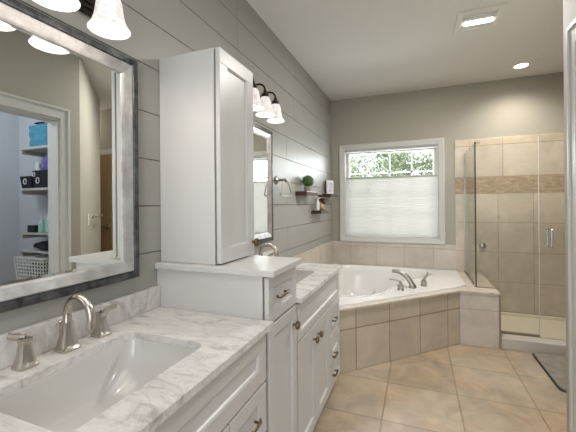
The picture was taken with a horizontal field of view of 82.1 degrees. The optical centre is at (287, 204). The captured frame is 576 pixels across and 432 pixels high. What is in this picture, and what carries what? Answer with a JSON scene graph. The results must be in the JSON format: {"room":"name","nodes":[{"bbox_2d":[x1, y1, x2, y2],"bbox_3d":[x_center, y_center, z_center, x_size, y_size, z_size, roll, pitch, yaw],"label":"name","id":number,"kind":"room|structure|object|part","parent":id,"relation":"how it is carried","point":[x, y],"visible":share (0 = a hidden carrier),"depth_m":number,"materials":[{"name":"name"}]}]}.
{"room":"bathroom","nodes":[
{"label":"bathroom","id":0,"kind":"room"},
{"bbox_2d":[0,0,331,333],"bbox_3d":[-0.423,-0.041,2.023,0.120,2.690,5.460,0,0,21],"label":"wall","id":1,"kind":"structure","parent":0,"point":[159,29],"depth_m":1.97,"materials":[{"name":"grey paint"}]},
{"bbox_2d":[0,0,139,312],"bbox_3d":[-0.793,-0.142,0.869,0.031,0.866,1.002,0,0,21],"label":"wall mirror","id":2,"kind":"object","parent":1,"relation":"attached to","point":[69,156],"visible":1,"depth_m":1.05,"materials":[{"name":"grey metal"}]},
{"bbox_2d":[0,285,159,369],"bbox_3d":[-0.769,0.400,0.931,0.019,0.092,1.113,0,0,21],"label":"backsplash","id":3,"kind":"structure","parent":1,"relation":"attached to","point":[45,334],"depth_m":1.10,"materials":[{"name":"white stone"}]},
{"bbox_2d":[33,0,130,39],"bbox_3d":[-0.680,-0.665,0.915,0.216,0.213,0.600,0,0,21],"label":"wall sconce","id":4,"kind":"object","parent":1,"relation":"attached to","point":[107,20],"visible":1,"depth_m":1.04,"materials":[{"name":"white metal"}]},
{"bbox_3d":[-0.637,-0.617,0.898,0.125,0.116,0.125,0,0,21],"label":"lamp shade","id":5,"kind":"part","parent":4,"relation":"part of","materials":[{"name":"white glass"}]},
{"bbox_3d":[-0.573,-0.617,1.061,0.125,0.116,0.125,0,0,21],"label":"lamp shade","id":6,"kind":"part","parent":4,"relation":"part of","materials":[{"name":"white glass"}]},
{"bbox_2d":[159,47,258,264],"bbox_3d":[-0.356,-0.201,1.553,0.345,0.904,0.298,0,0,21],"label":"upper cabinet","id":7,"kind":"object","parent":1,"relation":"attached to","point":[207,153],"visible":1,"depth_m":1.43,"materials":[{"name":"paint"}]},
{"bbox_3d":[-0.234,-0.204,1.505,0.021,0.896,0.298,0,0,21],"label":"door","id":8,"kind":"part","parent":7,"relation":"part of","materials":[{"name":"paint"}]},
{"bbox_3d":[-0.160,0.181,1.615,0.030,0.039,0.039,0,0,21],"label":"knob","id":9,"kind":"part","parent":7,"relation":"part of","materials":[{"name":"gold metal"}]},
{"bbox_2d":[253,122,272,243],"bbox_3d":[-0.287,-0.143,2.164,0.031,0.844,0.873,0,0,21],"label":"wall mirror","id":10,"kind":"object","parent":1,"relation":"attached to","point":[262,137],"visible":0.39,"depth_m":2.43,"materials":[{"name":"grey metal"}]},
{"bbox_3d":[-0.294,-0.143,2.167,0.012,0.688,0.717,0,0,21],"label":"glass","id":11,"kind":"part","parent":10,"relation":"part of","materials":[{"name":"mirror"}]},
{"bbox_2d":[255,249,273,255],"bbox_3d":[-0.284,0.396,2.173,0.019,0.092,0.911,0,0,21],"label":"backsplash","id":12,"kind":"structure","parent":1,"relation":"attached to","point":[265,253],"depth_m":2.48,"materials":[{"name":"white stone"}]},
{"bbox_2d":[253,78,283,122],"bbox_3d":[-0.191,-0.688,2.166,0.216,0.213,0.600,0,0,21],"label":"wall sconce","id":13,"kind":"object","parent":1,"relation":"attached to","point":[262,105],"visible":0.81,"depth_m":2.13,"materials":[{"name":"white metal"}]},
{"bbox_3d":[-0.209,-0.639,1.993,0.125,0.116,0.125,0,0,21],"label":"lamp shade","id":14,"kind":"part","parent":13,"relation":"part of","materials":[{"name":"white glass"}]},
{"bbox_3d":[-0.148,-0.640,2.149,0.125,0.116,0.125,0,0,21],"label":"lamp shade","id":15,"kind":"part","parent":13,"relation":"part of","materials":[{"name":"white glass"}]},
{"bbox_3d":[-0.087,-0.640,2.306,0.125,0.116,0.125,0,0,21],"label":"lamp shade","id":16,"kind":"part","parent":13,"relation":"part of","materials":[{"name":"white glass"}]},
{"bbox_2d":[275,176,291,196],"bbox_3d":[-0.049,-0.148,2.684,0.095,0.171,0.238,0,0,21],"label":"towel ring","id":17,"kind":"object","parent":1,"relation":"attached to","point":[277,180],"visible":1,"depth_m":2.67,"materials":[{"name":"metal"}]},
{"bbox_2d":[295,191,317,195],"bbox_3d":[0.187,-0.109,3.265,0.112,0.036,0.360,0,0,21],"label":"floating shelf","id":18,"kind":"object","parent":1,"relation":"attached to","point":[300,193],"visible":1,"depth_m":3.12,"materials":[{"name":"brown wood"}]},
{"bbox_2d":[301,175,313,191],"bbox_3d":[0.193,-0.212,3.272,0.128,0.170,0.124,0,0,40],"label":"potted plant","id":19,"kind":"object","parent":18,"relation":"on","point":[308,181],"visible":0.99,"depth_m":3.24,"materials":[{"name":"green plant"}]},
{"bbox_3d":[0.193,-0.153,3.274,0.074,0.052,0.074,0,0,21],"label":"pot","id":20,"kind":"part","parent":19,"relation":"part of","materials":[{"name":"beige ceramic"}]},
{"bbox_2d":[294,240,332,263],"bbox_3d":[0.239,0.642,3.524,0.010,0.333,1.965,0,0,21],"label":"backsplash","id":21,"kind":"structure","parent":1,"relation":"attached to","point":[321,254],"depth_m":3.85,"materials":[{"name":"tile"}]},
{"bbox_2d":[311,210,327,213],"bbox_3d":[0.358,0.080,3.699,0.112,0.036,0.310,0,0,21],"label":"floating shelf","id":22,"kind":"object","parent":1,"relation":"attached to","point":[313,211],"visible":1,"depth_m":3.57,"materials":[{"name":"brown wood"}]},
{"bbox_2d":[316,199,319,209],"bbox_3d":[0.322,0.000,3.605,0.042,0.124,0.042,0,0,21],"label":"bottle","id":23,"kind":"object","parent":22,"relation":"on","point":[317,201],"visible":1,"depth_m":3.59,"materials":[{"name":"white plastic"}]},
{"bbox_2d":[318,195,325,209],"bbox_3d":[0.376,-0.024,3.712,0.104,0.171,0.173,0,0,21],"label":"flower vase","id":24,"kind":"object","parent":22,"relation":"on","point":[322,207],"visible":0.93,"depth_m":3.70,"materials":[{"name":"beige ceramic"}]},
{"bbox_2d":[322,194,337,196],"bbox_3d":[0.527,-0.115,4.136,0.112,0.036,0.350,0,0,21],"label":"floating shelf","id":25,"kind":"object","parent":1,"relation":"attached to","point":[324,195],"visible":0.89,"depth_m":3.98,"materials":[{"name":"brown wood"}]},
{"bbox_2d":[325,180,332,193],"bbox_3d":[0.512,-0.216,4.109,0.042,0.166,0.132,0,0,41],"label":"picture frame","id":26,"kind":"object","parent":25,"relation":"on","point":[328,184],"visible":0.84,"depth_m":4.07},
{"bbox_2d":[328,182,331,192],"bbox_3d":[0.522,-0.216,4.100,0.003,0.132,0.096,0,0,41],"label":"picture","id":27,"kind":"object","parent":26,"relation":"attached to","point":[329,183],"depth_m":4.09},
{"bbox_2d":[246,0,563,100],"bbox_3d":[1.344,-1.452,1.327,3.900,0.100,5.460,0,0,21],"label":"ceiling","id":28,"kind":"structure","parent":0,"point":[350,49],"depth_m":2.84,"materials":[{"name":"paint"}]},
{"bbox_2d":[453,3,507,33],"bbox_3d":[1.439,-1.388,2.501,0.313,0.030,0.315,0,0,21],"label":"recessed light","id":29,"kind":"object","parent":28,"relation":"in","point":[490,16],"visible":1,"depth_m":2.47,"materials":[{"name":"paint"}]},
{"bbox_2d":[460,11,495,29],"bbox_3d":[1.439,-1.399,2.504,0.238,0.005,0.238,0,0,21],"label":"grille","id":30,"kind":"object","parent":29,"relation":"attached to","point":[481,16],"depth_m":2.48,"materials":[{"name":"plastic"}]},
{"bbox_2d":[510,61,532,69],"bbox_3d":[2.360,-1.406,3.351,0.190,0.008,0.190,0,0,21],"label":"recessed light","id":31,"kind":"object","parent":28,"relation":"in","point":[521,65],"visible":1,"depth_m":3.34,"materials":[{"name":"paint"}]},
{"bbox_2d":[313,344,566,431],"bbox_3d":[1.368,1.338,1.327,3.900,0.100,5.460,0,0,21],"label":"floor","id":32,"kind":"structure","parent":0,"point":[459,387],"depth_m":2.23,"materials":[{"name":"beige tile"}]},
{"bbox_2d":[152,334,265,431],"bbox_3d":[-0.508,0.885,0.834,0.568,0.838,1.078,0,0,21],"label":"vanity cabinet","id":33,"kind":"object","parent":32,"relation":"on","point":[234,400],"visible":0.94,"depth_m":1.01,"materials":[{"name":"paint"}]},
{"bbox_2d":[0,285,273,431],"bbox_3d":[-0.517,0.409,0.833,0.559,0.114,1.113,0,0,21],"label":"countertop","id":34,"kind":"structure","parent":33,"relation":"on","point":[219,340],"depth_m":0.98,"materials":[{"name":"white stone"}]},
{"bbox_2d":[6,294,116,371],"bbox_3d":[-0.641,0.358,1.022,0.154,0.174,0.319,0,0,21],"label":"faucet","id":35,"kind":"object","parent":34,"relation":"on","point":[25,359],"visible":1,"depth_m":1.00,"materials":[{"name":"silver metal"}]},
{"bbox_3d":[-0.737,0.365,0.914,0.058,0.030,0.033,0,0,5],"label":"handle","id":36,"kind":"part","parent":35,"relation":"part of","materials":[{"name":"silver metal"}]},
{"bbox_3d":[-0.724,0.412,0.912,0.052,0.068,0.052,0,0,21],"label":"handle","id":37,"kind":"part","parent":35,"relation":"part of","materials":[{"name":"silver metal"}]},
{"bbox_3d":[-0.681,0.403,1.022,0.058,0.085,0.058,0,0,21],"label":"spout","id":38,"kind":"part","parent":35,"relation":"part of","materials":[{"name":"silver metal"}]},
{"bbox_3d":[-0.635,0.323,1.004,0.129,0.104,0.027,0,0,21],"label":"spout","id":39,"kind":"part","parent":35,"relation":"part of","materials":[{"name":"silver metal"}]},
{"bbox_3d":[-0.638,0.411,1.132,0.052,0.068,0.052,0,0,21],"label":"handle","id":40,"kind":"part","parent":35,"relation":"part of","materials":[{"name":"silver metal"}]},
{"bbox_3d":[-0.631,0.364,1.152,0.028,0.030,0.070,0,0,21],"label":"handle","id":41,"kind":"part","parent":35,"relation":"part of","materials":[{"name":"silver metal"}]},
{"bbox_2d":[0,338,196,431],"bbox_3d":[-0.489,0.541,0.901,0.359,0.150,0.494,0,0,21],"label":"sink","id":42,"kind":"object","parent":34,"relation":"in","point":[66,399],"visible":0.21,"depth_m":1.00,"materials":[{"name":"ceramic"}]},
{"bbox_3d":[-0.233,0.938,0.866,0.019,0.553,0.278,0,0,21],"label":"door","id":43,"kind":"part","parent":33,"relation":"part of","materials":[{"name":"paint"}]},
{"bbox_3d":[-0.136,0.750,1.119,0.019,0.179,0.255,0,0,21],"label":"drawer","id":44,"kind":"part","parent":33,"relation":"part of","materials":[{"name":"paint"}]},
{"bbox_3d":[-0.114,0.749,1.110,0.028,0.012,0.102,0,0,21],"label":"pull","id":45,"kind":"part","parent":33,"relation":"part of","materials":[{"name":"gold metal"}]},
{"bbox_2d":[155,255,301,431],"bbox_3d":[-0.252,0.776,1.492,0.568,1.052,0.332,0,0,21],"label":"storage cabinet","id":46,"kind":"object","parent":32,"relation":"on","point":[251,286],"visible":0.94,"depth_m":1.37,"materials":[{"name":"paint"}]},
{"bbox_3d":[-0.026,0.369,1.409,0.019,0.178,0.309,0,0,21],"label":"drawer","id":47,"kind":"part","parent":46,"relation":"part of","materials":[{"name":"paint"}]},
{"bbox_3d":[-0.021,0.840,1.409,0.019,0.744,0.309,0,0,21],"label":"door","id":48,"kind":"part","parent":46,"relation":"part of","materials":[{"name":"paint"}]},
{"bbox_3d":[-0.018,0.366,1.363,0.028,0.012,0.131,0,0,21],"label":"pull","id":49,"kind":"part","parent":46,"relation":"part of","materials":[{"name":"gold metal"}]},
{"bbox_3d":[0.037,0.545,1.499,0.030,0.039,0.039,0,0,21],"label":"knob","id":50,"kind":"part","parent":46,"relation":"part of","materials":[{"name":"gold metal"}]},
{"bbox_2d":[294,271,339,431],"bbox_3d":[-0.025,0.881,2.070,0.568,0.838,0.900,0,0,21],"label":"vanity cabinet","id":51,"kind":"object","parent":32,"relation":"on","point":[318,335],"visible":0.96,"depth_m":1.85,"materials":[{"name":"paint"}]},
{"bbox_2d":[255,249,341,302],"bbox_3d":[-0.032,0.405,2.075,0.559,0.114,0.911,0,0,21],"label":"countertop","id":52,"kind":"structure","parent":51,"relation":"on","point":[320,274],"depth_m":2.05,"materials":[{"name":"white stone"}]},
{"bbox_2d":[259,243,278,256],"bbox_3d":[-0.133,0.343,2.159,0.169,0.194,0.351,0,0,21],"label":"faucet","id":53,"kind":"object","parent":52,"relation":"on","point":[265,245],"visible":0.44,"depth_m":2.13,"materials":[{"name":"silver metal"}]},
{"bbox_2d":[296,273,309,283],"bbox_3d":[-0.007,0.537,2.045,0.294,0.150,0.444,0,0,21],"label":"sink","id":54,"kind":"object","parent":52,"relation":"in","point":[299,276],"visible":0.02,"depth_m":2.21,"materials":[{"name":"ceramic"}]},
{"bbox_3d":[0.097,0.935,1.711,0.019,0.552,0.304,0,0,21],"label":"door","id":55,"kind":"part","parent":51,"relation":"part of","materials":[{"name":"paint"}]},
{"bbox_3d":[0.200,0.560,1.982,0.019,0.180,0.886,0,0,21],"label":"drawer","id":56,"kind":"part","parent":51,"relation":"part of","materials":[{"name":"paint"}]},
{"bbox_3d":[0.153,0.729,1.791,0.030,0.039,0.039,0,0,21],"label":"knob","id":57,"kind":"part","parent":51,"relation":"part of","materials":[{"name":"gold metal"}]},
{"bbox_3d":[0.210,0.934,1.999,0.019,0.552,0.306,0,0,21],"label":"door","id":58,"kind":"part","parent":51,"relation":"part of","materials":[{"name":"paint"}]},
{"bbox_3d":[0.315,0.752,2.271,0.019,0.190,0.266,0,0,21],"label":"drawer","id":59,"kind":"part","parent":51,"relation":"part of","materials":[{"name":"paint"}]},
{"bbox_3d":[0.316,0.939,2.271,0.019,0.173,0.266,0,0,21],"label":"drawer","id":60,"kind":"part","parent":51,"relation":"part of","materials":[{"name":"paint"}]},
{"bbox_3d":[0.318,1.120,2.271,0.019,0.179,0.266,0,0,21],"label":"drawer","id":61,"kind":"part","parent":51,"relation":"part of","materials":[{"name":"paint"}]},
{"bbox_2d":[336,272,500,380],"bbox_3d":[1.061,1.042,3.203,1.744,0.497,1.962,0,0,21],"label":"tub surround","id":62,"kind":"object","parent":32,"relation":"on","point":[379,332],"visible":0.72,"depth_m":2.86,"materials":[{"name":"beige tile"}]},
{"bbox_2d":[333,263,465,307],"bbox_3d":[0.957,0.978,3.280,1.480,0.419,1.880,0,0,21],"label":"bathtub","id":63,"kind":"object","parent":62,"relation":"in","point":[358,284],"visible":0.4,"depth_m":3.93,"materials":[{"name":"ceramic"}]},
{"bbox_2d":[338,265,433,297],"bbox_3d":[0.904,0.977,3.454,1.185,0.415,1.483,0,0,21],"label":"basin","id":64,"kind":"object","parent":63,"relation":"in","point":[355,281],"depth_m":4.06,"materials":[{"name":"ceramic"}]},
{"bbox_2d":[389,269,427,290],"bbox_3d":[1.127,0.698,3.152,0.400,0.161,0.194,0,0,-26],"label":"tub faucet","id":65,"kind":"object","parent":63,"relation":"on","point":[407,277],"visible":1,"depth_m":3.11,"materials":[{"name":"metal"}]},
{"bbox_3d":[1.033,0.745,3.034,0.060,0.068,0.060,0,0,21],"label":"handle","id":66,"kind":"part","parent":65,"relation":"part of","materials":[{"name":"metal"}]},
{"bbox_3d":[1.099,0.694,3.147,0.212,0.154,0.056,0,0,31],"label":"spout","id":67,"kind":"part","parent":65,"relation":"part of","materials":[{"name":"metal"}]},
{"bbox_3d":[1.300,0.743,3.167,0.060,0.068,0.060,0,0,21],"label":"handle","id":68,"kind":"part","parent":65,"relation":"part of","materials":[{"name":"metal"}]},
{"bbox_2d":[464,142,476,286],"bbox_3d":[1.926,0.092,3.510,0.020,1.388,0.755,0,0,21],"label":"glass","id":69,"kind":"object","parent":62,"relation":"on","point":[470,154],"visible":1,"depth_m":3.48,"materials":[{"name":"glass"}]},
{"bbox_3d":[1.916,1.044,3.017,0.016,0.479,0.152,0,0,21],"label":"edge trim","id":70,"kind":"part","parent":62,"relation":"part of","materials":[{"name":"beige tile"}]},
{"bbox_2d":[501,312,565,339],"bbox_3d":[2.569,1.240,3.246,1.027,0.075,0.784,0,0,21],"label":"shower pan","id":71,"kind":"object","parent":32,"relation":"on","point":[551,327],"visible":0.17,"depth_m":3.40,"materials":[{"name":"beige tile"}]},
{"bbox_2d":[477,286,496,288],"bbox_3d":[1.878,0.779,3.129,0.156,0.014,0.026,0,0,21],"label":"glass","id":72,"kind":"object","parent":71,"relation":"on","point":[477,286],"depth_m":3.12,"materials":[{"name":"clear glass"}]},
{"bbox_2d":[501,322,539,337],"bbox_3d":[2.124,1.125,3.034,0.293,0.136,0.026,0,0,21],"label":"glass","id":73,"kind":"object","parent":71,"relation":"on","point":[519,333],"depth_m":3.02,"materials":[{"name":"clear glass"}]},
{"bbox_2d":[538,207,538,250],"bbox_3d":[2.251,0.217,2.981,0.005,0.386,0.026,0,0,21],"label":"glass","id":74,"kind":"object","parent":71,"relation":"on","point":[538,207],"depth_m":2.98,"materials":[{"name":"clear glass"}]},
{"bbox_2d":[538,134,565,340],"bbox_3d":[2.584,0.292,2.851,0.701,1.828,0.129,0,0,21],"label":"shower door","id":75,"kind":"structure","parent":71,"relation":"on","point":[547,229],"depth_m":2.97,"materials":[{"name":"clear glass"}]},
{"bbox_3d":[2.344,0.295,2.983,0.019,0.179,0.058,0,0,21],"label":"handle","id":76,"kind":"part","parent":75,"relation":"part of","materials":[{"name":"silver metal"}]},
{"bbox_3d":[2.318,0.295,2.917,0.019,0.179,0.058,0,0,21],"label":"handle","id":77,"kind":"part","parent":75,"relation":"part of","materials":[{"name":"silver metal"}]},
{"bbox_2d":[501,333,565,355],"bbox_3d":[2.402,1.230,2.818,1.027,0.098,0.130,0,0,21],"label":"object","id":78,"kind":"structure","parent":32,"relation":"on","point":[508,341],"depth_m":2.88,"materials":[{"name":"stone"}]},
{"bbox_2d":[532,353,565,392],"bbox_3d":[2.344,1.270,2.422,0.778,0.018,0.640,0,0,21],"label":"bath mat","id":79,"kind":"object","parent":32,"relation":"on","point":[554,366],"visible":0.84,"depth_m":2.58,"materials":[{"name":"grey fabric"}]},
{"bbox_2d":[331,72,563,248],"bbox_3d":[2.338,-0.065,3.842,3.900,2.690,0.140,0,0,21],"label":"wall","id":80,"kind":"structure","parent":0,"point":[529,105],"depth_m":3.93,"materials":[{"name":"beige paint"}]},
{"bbox_2d":[339,138,444,244],"bbox_3d":[1.299,-0.156,4.229,1.265,1.270,0.156,0,0,21],"label":"window","id":81,"kind":"structure","parent":80,"relation":"in","point":[344,159],"depth_m":4.17,"materials":[{"name":"white paint"}]},
{"bbox_2d":[346,146,436,236],"bbox_3d":[1.292,-0.155,4.221,1.109,1.112,0.032,0,0,21],"label":"window shade","id":82,"kind":"object","parent":81,"relation":"attached to","point":[400,206],"visible":1,"depth_m":4.20,"materials":[{"name":"fabric"}]},
{"bbox_3d":[1.291,-0.353,4.221,1.109,0.020,0.028,0,0,21],"label":"rail","id":83,"kind":"part","parent":82,"relation":"part of","materials":[{"name":"white plastic"}]},
{"bbox_3d":[1.288,-0.701,4.221,1.109,0.022,0.032,0,0,21],"label":"head rail","id":84,"kind":"part","parent":82,"relation":"part of","materials":[{"name":"white plastic"}]},
{"bbox_3d":[1.297,0.387,4.221,1.109,0.027,0.032,0,0,21],"label":"rail","id":85,"kind":"part","parent":82,"relation":"part of","materials":[{"name":"white plastic"}]},
{"bbox_2d":[333,245,455,269],"bbox_3d":[1.287,0.666,4.175,1.488,0.267,0.010,0,0,21],"label":"trim","id":86,"kind":"structure","parent":80,"relation":"attached to","point":[426,258],"depth_m":4.14,"materials":[{"name":"tile"}]},
{"bbox_2d":[333,241,455,248],"bbox_3d":[1.285,0.506,4.174,1.488,0.052,0.012,0,0,21],"label":"trim","id":87,"kind":"structure","parent":80,"relation":"attached to","point":[407,245],"depth_m":4.14,"materials":[{"name":"tile"}]},
{"bbox_2d":[479,243,485,249],"bbox_3d":[2.220,0.475,3.775,0.068,0.081,0.050,0,0,21],"label":"fitting","id":88,"kind":"object","parent":80,"relation":"attached to","point":[481,245],"visible":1,"depth_m":3.78,"materials":[{"name":"metal"}]},
{"bbox_2d":[455,133,563,146],"bbox_3d":[2.579,-0.722,3.664,1.312,0.084,0.012,0,0,21],"label":"trim","id":89,"kind":"structure","parent":80,"relation":"attached to","point":[548,137],"depth_m":3.69,"materials":[{"name":"beige tile"}]},
{"bbox_2d":[455,141,564,177],"bbox_3d":[2.581,-0.501,3.664,1.312,0.358,0.012,0,0,21],"label":"wall tile","id":90,"kind":"structure","parent":80,"relation":"attached to","point":[519,159],"depth_m":3.68,"materials":[{"name":"beige tile"}]},
{"bbox_2d":[455,174,564,193],"bbox_3d":[2.583,-0.227,3.664,1.312,0.190,0.014,0,0,21],"label":"trim","id":91,"kind":"structure","parent":80,"relation":"attached to","point":[556,182],"depth_m":3.67,"materials":[{"name":"tile"}]},
{"bbox_2d":[455,192,565,317],"bbox_3d":[2.590,0.573,3.664,1.312,1.410,0.012,0,0,21],"label":"shower wall tile","id":92,"kind":"structure","parent":80,"relation":"attached to","point":[507,223],"depth_m":3.66,"materials":[{"name":"beige tile"}]},
{"bbox_2d":[563,0,575,431],"bbox_3d":[0.929,-0.053,0.292,0.120,2.690,2.950,0,0,21],"label":"wall","id":93,"kind":"structure","parent":0,"point":[569,6],"depth_m":1.67,"materials":[{"name":"beige paint"}]},
{"bbox_2d":[566,18,575,431],"bbox_3d":[1.243,0.222,1.109,0.156,2.135,0.990,0,0,21],"label":"door","id":94,"kind":"structure","parent":93,"relation":"in","point":[571,30],"depth_m":1.57,"materials":[{"name":"white paint"}]},
{"label":"outside","id":95,"kind":"structure","parent":0,"visible":0},
{"bbox_3d":[10.784,1.656,30.502,60.000,0.100,55.340,0,0,21],"label":"ground","id":96,"kind":"structure","parent":95,"visible":0},
{"bbox_2d":[350,154,400,177],"bbox_3d":[1.050,0.121,7.612,3.228,3.148,3.195,0,0,-13],"label":"tree","id":97,"kind":"object","parent":96,"relation":"on","point":[352,158],"visible":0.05,"depth_m":7.50,"materials":[{"name":"green plant"}]},
{"bbox_2d":[354,150,432,176],"bbox_3d":[3.970,-0.396,10.802,4.107,4.130,4.213,0,0,21],"label":"tree","id":98,"kind":"object","parent":96,"relation":"on","point":[405,165],"visible":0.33,"depth_m":10.31,"materials":[{"name":"green plant"}]}
]}

